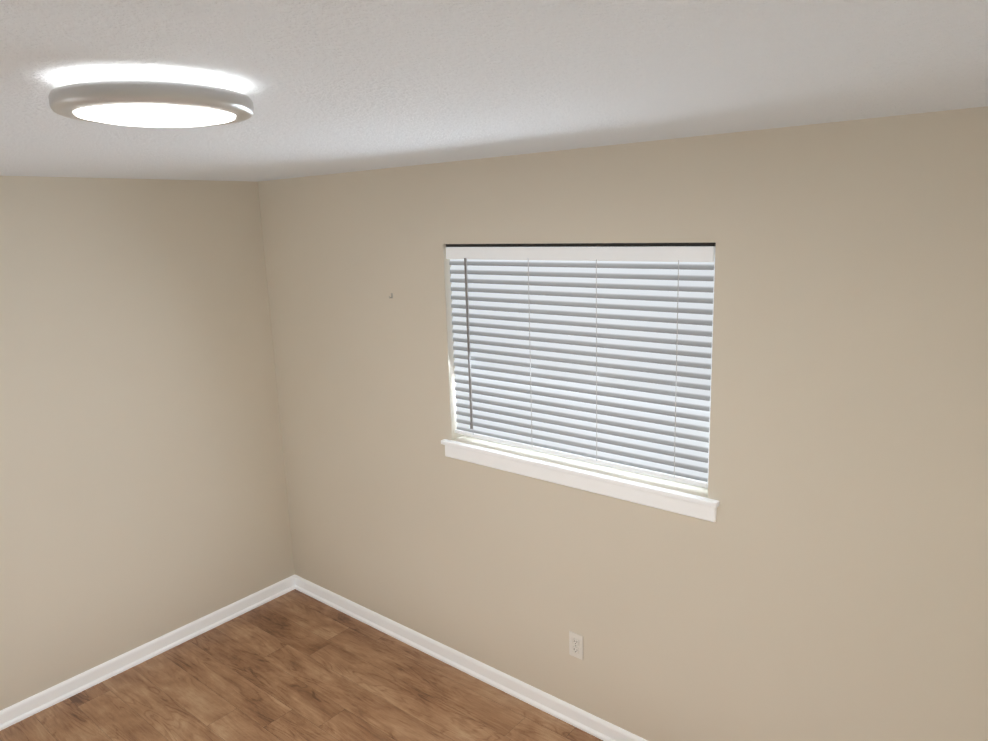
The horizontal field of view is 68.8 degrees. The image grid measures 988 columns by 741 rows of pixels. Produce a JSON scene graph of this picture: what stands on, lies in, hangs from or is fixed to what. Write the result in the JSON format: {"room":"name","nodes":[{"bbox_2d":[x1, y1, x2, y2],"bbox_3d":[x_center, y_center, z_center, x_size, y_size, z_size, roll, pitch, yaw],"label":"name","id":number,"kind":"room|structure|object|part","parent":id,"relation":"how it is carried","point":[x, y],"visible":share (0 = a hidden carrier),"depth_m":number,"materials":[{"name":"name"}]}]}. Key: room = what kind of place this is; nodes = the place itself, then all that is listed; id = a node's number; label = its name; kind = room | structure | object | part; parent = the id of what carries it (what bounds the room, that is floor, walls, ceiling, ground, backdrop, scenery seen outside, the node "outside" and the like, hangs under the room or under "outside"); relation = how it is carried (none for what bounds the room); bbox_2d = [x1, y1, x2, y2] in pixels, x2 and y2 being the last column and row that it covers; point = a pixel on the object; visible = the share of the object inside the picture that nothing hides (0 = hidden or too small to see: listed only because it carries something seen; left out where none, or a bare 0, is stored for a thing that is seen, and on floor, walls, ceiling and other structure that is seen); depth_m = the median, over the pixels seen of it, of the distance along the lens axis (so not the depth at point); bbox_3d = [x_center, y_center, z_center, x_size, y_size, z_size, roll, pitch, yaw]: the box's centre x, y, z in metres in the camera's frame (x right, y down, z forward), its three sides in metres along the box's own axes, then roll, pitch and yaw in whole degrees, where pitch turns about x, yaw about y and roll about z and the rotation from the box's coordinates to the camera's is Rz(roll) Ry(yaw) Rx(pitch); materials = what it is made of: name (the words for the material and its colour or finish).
{"room":"empty bedroom","nodes":[
{"label":"empty bedroom","id":0,"kind":"room"},
{"bbox_2d":[0,176,294,710],"bbox_3d":[-2.641,0.505,2.732,0.160,2.440,4.130,8,15,39],"label":"wall","id":1,"kind":"structure","parent":0,"point":[143,494],"depth_m":3.58,"materials":[{"name":"beige paint"}]},
{"bbox_2d":[0,575,294,730],"bbox_3d":[-2.533,1.669,2.914,0.024,0.080,4.130,8,15,39],"label":"baseboard","id":2,"kind":"structure","parent":1,"relation":"attached to","point":[43,700],"depth_m":3.72,"materials":[{"name":"white wood"}]},
{"bbox_2d":[0,589,602,740],"bbox_3d":[-1.086,1.954,1.763,4.081,0.100,4.450,8,15,39],"label":"floor","id":3,"kind":"structure","parent":0,"point":[294,665],"depth_m":3.44,"materials":[{"name":"wood"}]},
{"bbox_2d":[0,0,987,181],"bbox_3d":[-1.166,-0.541,1.244,4.081,0.120,4.450,8,15,39],"label":"ceiling","id":4,"kind":"structure","parent":0,"point":[334,86],"depth_m":1.26,"materials":[{"name":"white paint"}]},
{"bbox_2d":[48,72,253,127],"bbox_3d":[-0.594,-0.470,1.268,0.326,0.064,0.326,8,15,39],"label":"ceiling light","id":5,"kind":"object","parent":4,"relation":"attached to","point":[153,99],"visible":1,"depth_m":1.17,"materials":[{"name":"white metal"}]},
{"bbox_2d":[72,102,235,127],"bbox_3d":[-0.593,-0.446,1.273,0.261,0.014,0.261,8,15,39],"label":"diffuser","id":6,"kind":"object","parent":5,"relation":"attached to","point":[138,114],"depth_m":1.22,"materials":[{"name":"white plastic"}]},
{"bbox_2d":[258,106,987,740],"bbox_3d":[0.234,0.333,3.120,4.081,2.440,0.160,8,15,39],"label":"wall","id":7,"kind":"structure","parent":0,"point":[822,576],"depth_m":2.54,"materials":[{"name":"beige paint"}]},
{"bbox_2d":[295,575,646,740],"bbox_3d":[0.212,1.504,3.290,3.761,0.080,0.024,8,15,39],"label":"baseboard","id":8,"kind":"structure","parent":7,"relation":"attached to","point":[589,723],"depth_m":3.53,"materials":[{"name":"white wood"}]},
{"bbox_2d":[569,631,582,659],"bbox_3d":[0.354,1.186,3.107,0.070,0.114,0.009,8,15,39],"label":"electrical outlet","id":9,"kind":"object","parent":7,"relation":"attached to","point":[576,645],"visible":1,"depth_m":3.10,"materials":[{"name":"white plastic"}]},
{"bbox_2d":[572,637,579,654],"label":"receptacle","id":10,"kind":"object","parent":9,"relation":"attached to","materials":[{"name":"white plastic"}]},
{"bbox_2d":[441,439,718,521],"bbox_3d":[0.305,0.427,3.013,1.340,0.082,0.116,8,15,39],"label":"window sill","id":11,"kind":"structure","parent":7,"relation":"attached to","point":[695,506],"depth_m":2.89,"materials":[{"name":"white wood"}]},
{"bbox_2d":[446,243,715,487],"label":"window blind","id":12,"kind":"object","parent":7,"relation":"in","point":[638,341],"depth_m":2.84,"materials":[{"name":"white plastic"}]},
{"bbox_2d":[446,246,714,261],"bbox_3d":[0.286,-0.463,2.842,1.232,0.053,0.078,8,15,39],"label":"blind headrail","id":13,"kind":"object","parent":12,"relation":"attached to","point":[679,253],"visible":0.94,"depth_m":2.73,"materials":[{"name":"white"}]},
{"bbox_2d":[464,258,472,428],"bbox_3d":[-0.114,-0.112,3.207,0.013,0.770,0.012,8,15,39],"label":"tilt wand","id":14,"kind":"object","parent":13,"relation":"hanging from","point":[471,422],"visible":0.96,"depth_m":3.20,"materials":[{"name":"grey plastic"}]},
{"bbox_2d":[466,258,473,434],"bbox_3d":[-0.106,-0.098,3.206,0.002,0.797,0.002,8,15,39],"label":"string","id":15,"kind":"object","parent":13,"relation":"hanging from","point":[466,258],"depth_m":3.20,"materials":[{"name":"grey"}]},
{"bbox_2d":[528,262,531,434],"bbox_3d":[0.150,-0.063,2.998,0.002,0.797,0.002,8,15,39],"label":"string","id":16,"kind":"object","parent":13,"relation":"hanging from","point":[528,262],"depth_m":2.99,"materials":[{"name":"grey fabric"}]},
{"bbox_2d":[596,259,596,460],"bbox_3d":[0.398,-0.029,2.797,0.002,0.797,0.002,8,15,39],"label":"string","id":17,"kind":"object","parent":13,"relation":"hanging from","point":[596,357],"depth_m":2.79,"materials":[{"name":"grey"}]},
{"bbox_2d":[674,260,678,477],"bbox_3d":[0.655,0.006,2.589,0.002,0.797,0.002,8,15,39],"label":"string","id":18,"kind":"object","parent":13,"relation":"hanging from","point":[678,260],"depth_m":2.58,"materials":[{"name":"grey fabric"}]},
{"bbox_3d":[0.305,0.345,3.001,1.232,0.016,0.048,8,15,39],"label":"window blind bottom rail","id":19,"kind":"part","parent":12,"relation":"part of","materials":[{"name":"white plastic"}]}
]}

